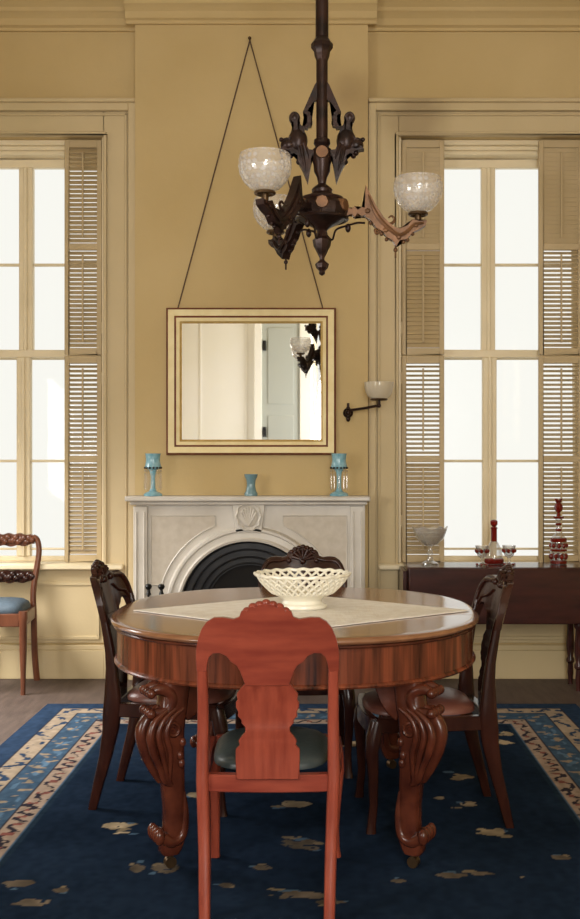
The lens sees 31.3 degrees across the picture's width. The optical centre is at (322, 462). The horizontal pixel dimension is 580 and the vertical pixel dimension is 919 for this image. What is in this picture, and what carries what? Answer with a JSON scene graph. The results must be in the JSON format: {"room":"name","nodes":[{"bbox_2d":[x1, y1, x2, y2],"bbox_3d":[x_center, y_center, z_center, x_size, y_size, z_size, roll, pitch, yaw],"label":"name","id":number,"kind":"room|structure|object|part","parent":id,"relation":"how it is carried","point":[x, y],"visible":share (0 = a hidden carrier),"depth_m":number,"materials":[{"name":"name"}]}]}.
{"room":"dining room","nodes":[
{"label":"dining room","id":0,"kind":"room"},
{"bbox_2d":[0,25,579,644],"bbox_3d":[-0.325,-0.750,6.260,5.950,4.060,0.400,0,0,0],"label":"wall","id":1,"kind":"structure","parent":0,"point":[182,80],"depth_m":6.06,"materials":[{"name":"paint"}]},
{"bbox_2d":[0,137,123,569],"bbox_3d":[-1.817,-0.655,6.268,1.280,2.570,0.365,0,0,0],"label":"window","id":2,"kind":"structure","parent":1,"relation":"in","point":[25,156],"depth_m":6.28,"materials":[{"name":"beige paint"}]},
{"bbox_3d":[-1.817,-1.249,6.343,1.000,1.230,0.063,0,0,0],"label":"sash","id":3,"kind":"part","parent":2,"relation":"part of","materials":[{"name":"beige paint"}]},
{"bbox_3d":[-1.817,-0.047,6.293,1.000,1.286,0.063,0,0,0],"label":"sash","id":4,"kind":"part","parent":2,"relation":"part of","materials":[{"name":"beige paint"}]},
{"bbox_3d":[-1.817,0.612,6.268,1.280,0.036,0.365,0,0,0],"label":"sill","id":5,"kind":"part","parent":2,"relation":"part of","materials":[{"name":"beige paint"}]},
{"bbox_2d":[64,140,101,561],"bbox_3d":[-1.429,-0.669,6.184,0.228,2.522,0.043,0,0,0],"label":"louvered shutter","id":6,"kind":"object","parent":2,"relation":"attached to","point":[82,247],"visible":0.98,"depth_m":6.18,"materials":[{"name":"beige paint"}]},
{"bbox_3d":[-1.432,-0.025,6.190,0.222,1.233,0.030,0,0,0],"label":"shutter frame","id":7,"kind":"part","parent":6,"relation":"part of","materials":[{"name":"beige paint"}]},
{"bbox_3d":[-1.432,0.273,6.168,0.010,0.493,0.009,0,0,0],"label":"tilt rod","id":8,"kind":"part","parent":6,"relation":"part of","materials":[{"name":"beige paint"}]},
{"bbox_3d":[-1.432,-0.319,6.168,0.010,0.490,0.009,0,0,0],"label":"tilt rod","id":9,"kind":"part","parent":6,"relation":"part of","materials":[{"name":"beige paint"}]},
{"bbox_3d":[-1.432,-1.287,6.190,0.222,1.286,0.030,0,0,0],"label":"shutter frame","id":10,"kind":"part","parent":6,"relation":"part of","materials":[{"name":"beige paint"}]},
{"bbox_3d":[-1.432,-0.979,6.168,0.010,0.525,0.009,0,0,0],"label":"tilt rod","id":11,"kind":"part","parent":6,"relation":"part of","materials":[{"name":"beige paint"}]},
{"bbox_3d":[-1.432,-1.597,6.168,0.010,0.511,0.009,0,0,0],"label":"tilt rod","id":12,"kind":"part","parent":6,"relation":"part of","materials":[{"name":"beige paint"}]},
{"bbox_2d":[0,98,134,679],"bbox_3d":[-1.820,-0.432,6.117,1.442,3.425,0.085,0,0,0],"label":"trim","id":13,"kind":"structure","parent":1,"relation":"attached to","point":[67,612],"depth_m":6.12,"materials":[{"name":"beige paint"}]},
{"bbox_2d":[166,36,335,454],"bbox_3d":[-0.419,-1.266,6.038,0.990,2.438,0.045,0,0,0],"label":"wall mirror","id":14,"kind":"object","parent":1,"relation":"attached to","point":[240,381],"visible":0.99,"depth_m":6.04,"materials":[{"name":"white mirror"}]},
{"bbox_3d":[-0.424,-1.685,6.048,0.856,1.573,0.008,0,0,0],"label":"hanging cord","id":15,"kind":"part","parent":14,"relation":"part of","materials":[{"name":"brown fabric"}]},
{"bbox_2d":[182,324,320,439],"bbox_3d":[-0.419,-0.476,6.050,0.820,0.688,0.012,0,0,0],"label":"mirror glass","id":16,"kind":"object","parent":14,"relation":"attached to","point":[240,381],"depth_m":6.04,"materials":[{"name":"white"}]},
{"bbox_2d":[0,645,575,678],"bbox_3d":[-0.325,1.180,6.147,5.350,0.200,0.034,0,0,0],"label":"baseboard","id":17,"kind":"structure","parent":1,"relation":"attached to","point":[55,661],"depth_m":6.13,"materials":[{"name":"beige paint"}]},
{"bbox_2d":[0,0,579,31],"bbox_3d":[-0.325,-2.672,6.037,5.350,0.215,0.245,0,0,0],"label":"trim","id":18,"kind":"structure","parent":1,"relation":"attached to","point":[15,15],"depth_m":6.07,"materials":[{"name":"paint"}]},
{"bbox_2d":[343,386,393,421],"bbox_3d":[0.269,-0.350,5.966,0.168,0.221,0.334,0,0,-37],"label":"wall bracket","id":19,"kind":"object","parent":1,"relation":"attached to","point":[347,412],"visible":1,"depth_m":5.97,"materials":[{"name":"brown metal"}]},
{"bbox_3d":[0.146,-0.293,6.037,0.060,0.060,0.045,0,0,0],"label":"wall plate","id":20,"kind":"part","parent":19,"relation":"part of","materials":[{"name":"brown metal"}]},
{"bbox_3d":[0.239,-0.327,5.956,0.221,0.061,0.026,0,0,35],"label":"arm","id":21,"kind":"part","parent":19,"relation":"part of","materials":[{"name":"brown metal"}]},
{"bbox_2d":[368,98,579,642],"bbox_3d":[1.022,-0.432,6.117,1.516,3.425,0.085,0,0,0],"label":"trim","id":22,"kind":"structure","parent":1,"relation":"attached to","point":[389,119],"depth_m":6.12,"materials":[{"name":"beige paint"}]},
{"bbox_2d":[378,137,579,569],"bbox_3d":[1.011,-0.655,6.268,1.370,2.570,0.365,0,0,0],"label":"window","id":23,"kind":"structure","parent":1,"relation":"in","point":[486,156],"depth_m":6.28,"materials":[{"name":"beige paint"}]},
{"bbox_2d":[401,140,443,561],"bbox_3d":[0.594,-0.669,6.185,0.260,2.522,0.043,0,0,0],"label":"louvered shutter","id":24,"kind":"object","parent":23,"relation":"attached to","point":[422,161],"visible":0.98,"depth_m":6.18,"materials":[{"name":"beige paint"}]},
{"bbox_3d":[0.597,-0.025,6.190,0.254,1.233,0.030,0,0,0],"label":"shutter frame","id":25,"kind":"part","parent":24,"relation":"part of","materials":[{"name":"beige paint"}]},
{"bbox_3d":[0.597,-1.287,6.190,0.254,1.286,0.030,0,0,0],"label":"shutter frame","id":26,"kind":"part","parent":24,"relation":"part of","materials":[{"name":"beige paint"}]},
{"bbox_3d":[0.597,0.273,6.168,0.010,0.493,0.009,0,0,0],"label":"tilt rod","id":27,"kind":"part","parent":24,"relation":"part of","materials":[{"name":"beige paint"}]},
{"bbox_3d":[0.597,-0.319,6.168,0.010,0.490,0.009,0,0,0],"label":"tilt rod","id":28,"kind":"part","parent":24,"relation":"part of","materials":[{"name":"beige paint"}]},
{"bbox_3d":[0.597,-0.979,6.168,0.010,0.525,0.009,0,0,0],"label":"tilt rod","id":29,"kind":"part","parent":24,"relation":"part of","materials":[{"name":"beige paint"}]},
{"bbox_3d":[0.597,-1.597,6.168,0.010,0.511,0.009,0,0,0],"label":"tilt rod","id":30,"kind":"part","parent":24,"relation":"part of","materials":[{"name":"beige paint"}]},
{"bbox_3d":[1.011,0.612,6.268,1.370,0.036,0.365,0,0,0],"label":"sill","id":31,"kind":"part","parent":23,"relation":"part of","materials":[{"name":"beige paint"}]},
{"bbox_3d":[1.011,-0.047,6.293,1.090,1.286,0.063,0,0,0],"label":"sash","id":32,"kind":"part","parent":23,"relation":"part of","materials":[{"name":"beige paint"}]},
{"bbox_3d":[1.011,-1.249,6.343,1.090,1.230,0.063,0,0,0],"label":"sash","id":33,"kind":"part","parent":23,"relation":"part of","materials":[{"name":"beige paint"}]},
{"bbox_2d":[538,140,579,561],"bbox_3d":[1.423,-0.669,6.185,0.269,2.522,0.043,0,0,0],"label":"louvered shutter","id":34,"kind":"object","parent":23,"relation":"attached to","point":[558,160],"visible":0.94,"depth_m":6.18,"materials":[{"name":"beige paint"}]},
{"bbox_3d":[1.420,-0.025,6.190,0.263,1.233,0.030,0,0,0],"label":"shutter frame","id":35,"kind":"part","parent":34,"relation":"part of","materials":[{"name":"beige paint"}]},
{"bbox_3d":[1.420,-1.287,6.190,0.263,1.286,0.030,0,0,0],"label":"shutter frame","id":36,"kind":"part","parent":34,"relation":"part of","materials":[{"name":"beige paint"}]},
{"bbox_3d":[1.420,0.273,6.168,0.010,0.493,0.009,0,0,0],"label":"tilt rod","id":37,"kind":"part","parent":34,"relation":"part of","materials":[{"name":"beige paint"}]},
{"bbox_3d":[1.420,-0.319,6.168,0.010,0.490,0.009,0,0,0],"label":"tilt rod","id":38,"kind":"part","parent":34,"relation":"part of","materials":[{"name":"beige paint"}]},
{"bbox_3d":[1.420,-0.979,6.168,0.010,0.525,0.009,0,0,0],"label":"tilt rod","id":39,"kind":"part","parent":34,"relation":"part of","materials":[{"name":"beige paint"}]},
{"bbox_3d":[1.420,-1.597,6.168,0.010,0.511,0.009,0,0,0],"label":"tilt rod","id":40,"kind":"part","parent":34,"relation":"part of","materials":[{"name":"beige paint"}]},
{"bbox_2d":[0,679,579,744],"bbox_3d":[-0.325,1.340,2.330,5.950,0.120,8.260,0,0,0],"label":"floor","id":41,"kind":"structure","parent":0,"point":[16,709],"depth_m":5.75,"materials":[{"name":"brown wood"}]},
{"bbox_2d":[0,533,41,694],"bbox_3d":[-1.835,0.848,5.911,0.406,0.872,0.426,0,0,0],"label":"chair","id":42,"kind":"object","parent":41,"relation":"on","point":[14,611],"visible":1,"depth_m":6.05,"materials":[{"name":"brown wood"}]},
{"bbox_2d":[0,597,30,613],"bbox_3d":[-1.835,0.803,5.888,0.314,0.066,0.330,0,0,0],"label":"seat cushion","id":43,"kind":"object","parent":42,"relation":"on","point":[8,605],"depth_m":5.78,"materials":[{"name":"blue fabric"}]},
{"bbox_3d":[-1.835,0.868,5.889,0.369,0.075,0.362,0,0,0],"label":"seat frame","id":44,"kind":"part","parent":42,"relation":"part of","materials":[{"name":"brown wood"}]},
{"bbox_3d":[-1.835,0.665,6.065,0.299,0.080,0.037,0,0,0],"label":"rail","id":45,"kind":"part","parent":42,"relation":"part of","materials":[{"name":"brown wood"}]},
{"bbox_3d":[-1.835,0.452,6.090,0.288,0.080,0.037,0,0,0],"label":"crest rail","id":46,"kind":"part","parent":42,"relation":"part of","materials":[{"name":"brown wood"}]},
{"bbox_3d":[-1.657,1.050,5.723,0.050,0.460,0.051,0,0,0],"label":"leg","id":47,"kind":"part","parent":42,"relation":"part of","materials":[{"name":"brown wood"}]},
{"bbox_3d":[-1.684,0.852,6.081,0.062,0.863,0.085,0,0,0],"label":"leg","id":48,"kind":"part","parent":42,"relation":"part of","materials":[{"name":"brown wood"}]},
{"bbox_2d":[145,584,151,596],"bbox_3d":[-0.986,0.981,5.817,0.040,0.599,0.106,0,0,0],"label":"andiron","id":49,"kind":"object","parent":41,"relation":"on","point":[148,587],"visible":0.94,"depth_m":5.84,"materials":[{"name":"black metal"}]},
{"bbox_2d":[158,584,164,594],"bbox_3d":[-0.913,0.981,5.810,0.060,0.599,0.120,0,0,0],"label":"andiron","id":50,"kind":"object","parent":41,"relation":"on","point":[161,587],"visible":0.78,"depth_m":5.84,"materials":[{"name":"black metal"}]},
{"bbox_2d":[125,495,370,600],"bbox_3d":[-0.427,0.734,5.955,1.392,1.092,0.210,0,0,0],"label":"mantelpiece","id":51,"kind":"object","parent":41,"relation":"on","point":[174,536],"visible":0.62,"depth_m":5.92,"materials":[{"name":"white stone"}]},
{"bbox_2d":[144,453,161,495],"bbox_3d":[-0.969,0.067,5.900,0.108,0.242,0.108,0,0,0],"label":"candle holder","id":52,"kind":"object","parent":51,"relation":"on","point":[152,464],"visible":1,"depth_m":5.87,"materials":[{"name":"blue glass"}]},
{"bbox_3d":[-0.969,0.113,5.900,0.108,0.150,0.108,0,0,0],"label":"stem","id":53,"kind":"part","parent":52,"relation":"part of","materials":[{"name":"blue glass"}]},
{"bbox_2d":[144,453,161,469],"bbox_3d":[-0.969,-0.007,5.900,0.106,0.094,0.104,0,0,0],"label":"bowl","id":54,"kind":"object","parent":52,"relation":"on","point":[152,459],"depth_m":5.86,"materials":[{"name":"glass"}]},
{"bbox_3d":[-0.801,0.501,5.927,0.373,0.404,0.010,0,0,0],"label":"panel moulding","id":55,"kind":"part","parent":51,"relation":"part of","materials":[{"name":"white stone"}]},
{"bbox_3d":[-0.801,0.501,5.928,0.365,0.396,0.006,0,0,0],"label":"spandrel panel","id":56,"kind":"part","parent":51,"relation":"part of","materials":[{"name":"stone"}]},
{"bbox_3d":[-0.424,0.816,5.914,0.960,0.908,0.032,0,0,0],"label":"arch moulding","id":57,"kind":"part","parent":51,"relation":"part of","materials":[{"name":"white stone"}]},
{"bbox_2d":[125,495,370,504],"bbox_3d":[-0.427,0.214,5.955,1.392,0.052,0.210,0,0,0],"label":"shelf","id":58,"kind":"object","parent":51,"relation":"attached to","point":[135,499],"depth_m":5.85,"materials":[{"name":"white stone"}]},
{"bbox_2d":[244,474,257,495],"bbox_3d":[-0.411,0.126,5.910,0.078,0.124,0.078,0,0,0],"label":"vase","id":59,"kind":"object","parent":51,"relation":"on","point":[250,478],"visible":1,"depth_m":5.88,"materials":[{"name":"blue glass"}]},
{"bbox_3d":[-0.047,0.501,5.928,0.365,0.396,0.006,0,0,0],"label":"spandrel panel","id":60,"kind":"part","parent":51,"relation":"part of","materials":[{"name":"stone"}]},
{"bbox_3d":[-0.047,0.501,5.927,0.373,0.404,0.010,0,0,0],"label":"panel moulding","id":61,"kind":"part","parent":51,"relation":"part of","materials":[{"name":"white stone"}]},
{"bbox_2d":[330,453,347,495],"bbox_3d":[0.091,0.067,5.900,0.108,0.242,0.108,0,0,0],"label":"candle holder","id":62,"kind":"object","parent":51,"relation":"on","point":[338,464],"visible":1,"depth_m":5.87,"materials":[{"name":"blue glass"}]},
{"bbox_3d":[0.091,0.113,5.900,0.108,0.150,0.108,0,0,0],"label":"stem","id":63,"kind":"part","parent":62,"relation":"part of","materials":[{"name":"blue glass"}]},
{"bbox_2d":[330,453,347,469],"bbox_3d":[0.091,-0.007,5.900,0.106,0.094,0.104,0,0,0],"label":"bowl","id":64,"kind":"object","parent":62,"relation":"on","point":[338,459],"depth_m":5.86,"materials":[{"name":"glass"}]},
{"bbox_2d":[0,704,579,918],"bbox_3d":[-0.060,1.276,3.335,2.790,0.008,4.270,0,0,0],"label":"patterned rug","id":65,"kind":"object","parent":41,"relation":"on","point":[60,858],"visible":0.58,"depth_m":3.50,"materials":[{"name":"carpet"}]},
{"bbox_2d":[88,559,244,816],"bbox_3d":[-0.601,0.821,3.957,0.568,0.901,0.448,0,0,6],"label":"dining chair","id":66,"kind":"object","parent":65,"relation":"on","point":[108,586],"visible":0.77,"depth_m":3.79,"materials":[{"name":"brown wood"}]},
{"bbox_3d":[-0.801,0.897,3.796,0.128,0.750,0.042,0,0,13],"label":"leg","id":67,"kind":"part","parent":66,"relation":"part of","materials":[{"name":"brown wood"}]},
{"bbox_3d":[-0.827,0.500,3.980,0.114,0.234,0.400,0,0,6],"label":"crest rail","id":68,"kind":"part","parent":66,"relation":"part of","materials":[{"name":"brown wood"}]},
{"bbox_3d":[-0.765,0.897,4.155,0.128,0.750,0.042,0,0,-1],"label":"leg","id":69,"kind":"part","parent":66,"relation":"part of","materials":[{"name":"brown wood"}]},
{"bbox_3d":[-0.548,0.907,3.952,0.461,0.060,0.428,0,0,6],"label":"seat frame","id":70,"kind":"part","parent":66,"relation":"part of","materials":[{"name":"brown wood"}]},
{"bbox_2d":[127,680,235,703],"bbox_3d":[-0.533,0.855,3.950,0.396,0.049,0.351,0,0,6],"label":"seat cushion","id":71,"kind":"object","parent":66,"relation":"on","point":[226,696],"depth_m":3.82,"materials":[{"name":"leather"}]},
{"bbox_3d":[-0.376,1.079,3.740,0.072,0.385,0.062,0,0,6],"label":"leg","id":72,"kind":"part","parent":66,"relation":"part of","materials":[{"name":"brown wood"}]},
{"bbox_3d":[-0.338,1.079,4.125,0.072,0.385,0.062,0,0,6],"label":"leg","id":73,"kind":"part","parent":66,"relation":"part of","materials":[{"name":"brown wood"}]},
{"bbox_2d":[196,599,343,918],"bbox_3d":[-0.155,0.821,3.090,0.448,0.901,0.568,0,0,0],"label":"dining chair","id":74,"kind":"object","parent":65,"relation":"on","point":[266,642],"visible":1,"depth_m":2.89,"materials":[{"name":"red wood"}]},
{"bbox_3d":[-0.336,0.897,2.907,0.042,0.750,0.128,0,0,-7],"label":"leg","id":75,"kind":"part","parent":74,"relation":"part of","materials":[{"name":"red wood"}]},
{"bbox_3d":[-0.348,1.079,3.336,0.062,0.385,0.072,0,0,0],"label":"leg","id":76,"kind":"part","parent":74,"relation":"part of","materials":[{"name":"red wood"}]},
{"bbox_3d":[-0.155,0.500,2.863,0.400,0.234,0.114,0,0,0],"label":"crest rail","id":77,"kind":"part","parent":74,"relation":"part of","materials":[{"name":"red wood"}]},
{"bbox_2d":[214,726,327,769],"bbox_3d":[-0.155,0.855,3.158,0.351,0.049,0.396,0,0,0],"label":"seat cushion","id":78,"kind":"object","parent":74,"relation":"on","point":[313,744],"depth_m":3.08,"materials":[{"name":"grey leather"}]},
{"bbox_3d":[-0.155,0.907,3.143,0.428,0.060,0.461,0,0,0],"label":"seat frame","id":79,"kind":"part","parent":74,"relation":"part of","materials":[{"name":"red wood"}]},
{"bbox_3d":[0.026,0.897,2.907,0.042,0.750,0.128,0,0,7],"label":"leg","id":80,"kind":"part","parent":74,"relation":"part of","materials":[{"name":"red wood"}]},
{"bbox_3d":[0.038,1.079,3.336,0.062,0.385,0.072,0,0,0],"label":"leg","id":81,"kind":"part","parent":74,"relation":"part of","materials":[{"name":"red wood"}]},
{"bbox_2d":[110,587,478,868],"bbox_3d":[-0.098,0.901,3.785,1.324,0.742,1.363,0,0,0],"label":"dining table","id":82,"kind":"object","parent":65,"relation":"on","point":[402,659],"visible":0.8,"depth_m":3.23,"materials":[{"name":"brown wood"}]},
{"bbox_3d":[-0.487,0.955,3.254,0.150,0.544,0.088,0,0,-28],"label":"leg","id":83,"kind":"part","parent":82,"relation":"part of","materials":[{"name":"brown wood"}]},
{"bbox_3d":[-0.098,0.559,3.785,1.292,0.009,1.332,0,0,0],"label":"bead moulding","id":84,"kind":"part","parent":82,"relation":"part of","materials":[{"name":"brown wood"}]},
{"bbox_2d":[133,597,469,626],"bbox_3d":[-0.076,0.526,3.701,0.968,0.004,0.714,0,0,36],"label":"lace tablecloth","id":85,"kind":"object","parent":82,"relation":"on","point":[338,611],"visible":0.65,"depth_m":3.69,"materials":[{"name":"white fabric"}]},
{"bbox_2d":[253,567,351,610],"bbox_3d":[-0.074,0.458,3.740,0.356,0.132,0.314,0,0,0],"label":"basket","id":86,"kind":"object","parent":85,"relation":"on","point":[295,597],"visible":0.99,"depth_m":3.67,"materials":[{"name":"beige ceramic"}]},
{"bbox_3d":[0.291,0.955,4.316,0.150,0.544,0.088,0,0,-28],"label":"leg","id":87,"kind":"part","parent":82,"relation":"part of","materials":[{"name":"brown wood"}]},
{"bbox_3d":[0.291,0.955,3.254,0.150,0.544,0.088,0,0,28],"label":"leg","id":88,"kind":"part","parent":82,"relation":"part of","materials":[{"name":"brown wood"}]},
{"bbox_2d":[258,544,355,778],"bbox_3d":[-0.091,0.821,4.450,0.448,0.901,0.568,0,0,0],"label":"dining chair","id":89,"kind":"object","parent":65,"relation":"on","point":[305,556],"visible":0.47,"depth_m":4.66,"materials":[{"name":"brown wood"}]},
{"bbox_3d":[-0.091,0.500,4.677,0.400,0.234,0.114,0,0,0],"label":"crest rail","id":90,"kind":"part","parent":89,"relation":"part of","materials":[{"name":"brown wood"}]},
{"bbox_3d":[-0.091,0.907,4.396,0.428,0.060,0.461,0,0,0],"label":"seat frame","id":91,"kind":"part","parent":89,"relation":"part of","materials":[{"name":"brown wood"}]},
{"bbox_3d":[0.089,0.897,4.633,0.042,0.750,0.128,0,0,-7],"label":"leg","id":92,"kind":"part","parent":89,"relation":"part of","materials":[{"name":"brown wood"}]},
{"bbox_3d":[0.102,1.079,4.205,0.062,0.385,0.072,0,0,0],"label":"leg","id":93,"kind":"part","parent":89,"relation":"part of","materials":[{"name":"brown wood"}]},
{"bbox_2d":[353,564,513,834],"bbox_3d":[0.410,0.821,3.774,0.568,0.901,0.448,0,0,-4],"label":"dining chair","id":94,"kind":"object","parent":65,"relation":"on","point":[469,714],"visible":0.91,"depth_m":3.61,"materials":[{"name":"brown wood"}]},
{"bbox_3d":[0.152,1.079,3.949,0.072,0.385,0.062,0,0,-4],"label":"leg","id":95,"kind":"part","parent":94,"relation":"part of","materials":[{"name":"brown wood"}]},
{"bbox_3d":[0.179,1.079,3.564,0.072,0.385,0.062,0,0,-4],"label":"leg","id":96,"kind":"part","parent":94,"relation":"part of","materials":[{"name":"brown wood"}]},
{"bbox_2d":[362,687,474,715],"bbox_3d":[0.343,0.855,3.769,0.396,0.049,0.351,0,0,-4],"label":"seat cushion","id":97,"kind":"object","parent":94,"relation":"on","point":[455,702],"depth_m":3.66,"materials":[{"name":"leather"}]},
{"bbox_3d":[0.357,0.907,3.770,0.461,0.060,0.428,0,0,-4],"label":"seat frame","id":98,"kind":"part","parent":94,"relation":"part of","materials":[{"name":"brown wood"}]},
{"bbox_3d":[0.580,0.897,3.967,0.128,0.750,0.042,0,0,3],"label":"leg","id":99,"kind":"part","parent":94,"relation":"part of","materials":[{"name":"brown wood"}]},
{"bbox_3d":[0.637,0.500,3.790,0.114,0.234,0.400,0,0,-4],"label":"crest rail","id":100,"kind":"part","parent":94,"relation":"part of","materials":[{"name":"brown wood"}]},
{"bbox_3d":[0.606,0.897,3.607,0.128,0.750,0.042,0,0,-11],"label":"leg","id":101,"kind":"part","parent":94,"relation":"part of","materials":[{"name":"brown wood"}]},
{"bbox_2d":[399,562,579,691],"bbox_3d":[1.033,0.930,5.892,1.175,0.700,0.336,0,0,0],"label":"drop-leaf table","id":102,"kind":"object","parent":41,"relation":"on","point":[542,592],"visible":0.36,"depth_m":5.72,"materials":[{"name":"brown wood"}]},
{"bbox_3d":[1.003,0.689,5.905,1.115,0.182,0.290,0,0,0],"label":"panel","id":103,"kind":"part","parent":102,"relation":"part of","materials":[{"name":"brown wood"}]},
{"bbox_2d":[412,526,447,564],"bbox_3d":[0.613,0.470,5.930,0.208,0.220,0.208,0,0,0],"label":"glass compote","id":104,"kind":"object","parent":102,"relation":"on","point":[446,527],"visible":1,"depth_m":5.92,"materials":[{"name":"clear glass"}]},
{"bbox_3d":[0.613,0.527,5.930,0.100,0.105,0.100,0,0,0],"label":"stem","id":105,"kind":"part","parent":104,"relation":"part of","materials":[{"name":"clear glass"}]},
{"bbox_2d":[412,526,447,545],"bbox_3d":[0.613,0.418,5.930,0.208,0.117,0.208,0,0,0],"label":"bowl","id":106,"kind":"object","parent":104,"relation":"on","point":[445,529],"depth_m":5.91,"materials":[{"name":"clear glass"}]},
{"bbox_2d":[475,545,488,565],"bbox_3d":[0.902,0.524,5.860,0.083,0.112,0.084,0,0,0],"label":"goblet","id":107,"kind":"object","parent":102,"relation":"on","point":[481,551],"visible":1,"depth_m":5.85,"materials":[{"name":"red glass"}]},
{"bbox_2d":[484,520,503,564],"bbox_3d":[0.985,0.453,5.960,0.113,0.254,0.113,0,0,0],"label":"decanter","id":108,"kind":"object","parent":102,"relation":"on","point":[493,561],"visible":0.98,"depth_m":5.94,"materials":[{"name":"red glass"}]},
{"bbox_2d":[502,545,516,565],"bbox_3d":[1.058,0.524,5.880,0.083,0.112,0.084,0,0,0],"label":"goblet","id":109,"kind":"object","parent":102,"relation":"on","point":[507,550],"visible":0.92,"depth_m":5.87,"materials":[{"name":"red glass"}]},
{"bbox_2d":[549,498,567,564],"bbox_3d":[1.349,0.392,5.930,0.110,0.376,0.109,0,0,0],"label":"decanter","id":110,"kind":"object","parent":102,"relation":"on","point":[558,507],"visible":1,"depth_m":5.91,"materials":[{"name":"red glass"}]},
{"bbox_3d":[1.434,1.020,6.000,0.052,0.520,0.052,0,0,0],"label":"leg","id":111,"kind":"part","parent":102,"relation":"part of","materials":[{"name":"brown wood"}]},
{"bbox_3d":[1.434,1.020,5.810,0.052,0.520,0.052,0,0,0],"label":"leg","id":112,"kind":"part","parent":102,"relation":"part of","materials":[{"name":"brown wood"}]},
{"bbox_3d":[-0.325,-2.840,2.330,5.950,0.120,8.260,0,0,0],"label":"ceiling","id":113,"kind":"structure","parent":0,"visible":0},
{"bbox_2d":[254,0,427,275],"bbox_3d":[-0.045,-1.715,3.677,0.758,2.130,0.664,0,0,-28],"label":"gasolier","id":114,"kind":"object","parent":113,"relation":"hanging from","point":[321,210],"visible":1,"depth_m":3.58,"materials":[{"name":"brown metal"}]},
{"bbox_3d":[-0.124,-0.838,3.415,0.052,0.250,0.285,0,0,33],"label":"arm","id":115,"kind":"part","parent":114,"relation":"part of","materials":[{"name":"brown metal"}]},
{"bbox_3d":[-0.119,-0.838,3.788,0.052,0.250,0.285,0,0,-32],"label":"arm","id":116,"kind":"part","parent":114,"relation":"part of","materials":[{"name":"brown metal"}]},
{"bbox_3d":[-0.004,-2.129,3.600,0.209,1.302,0.209,0,0,0],"label":"rod","id":117,"kind":"part","parent":114,"relation":"part of","materials":[{"name":"brown metal"}]},
{"bbox_3d":[-0.004,-1.207,3.600,0.097,0.556,0.097,0,0,0],"label":"stem","id":118,"kind":"part","parent":114,"relation":"part of","materials":[{"name":"brown metal"}]},
{"bbox_2d":[313,230,330,275],"bbox_3d":[-0.004,-0.730,3.600,0.061,0.160,0.061,0,0,22],"label":"pendant","id":119,"kind":"object","parent":114,"relation":"attached to","point":[321,242],"depth_m":3.58,"materials":[{"name":"brown metal"}]},
{"bbox_3d":[0.217,-0.838,3.600,0.285,0.250,0.052,0,0,0],"label":"arm","id":120,"kind":"part","parent":114,"relation":"part of","materials":[{"name":"orange metal"}]}
]}

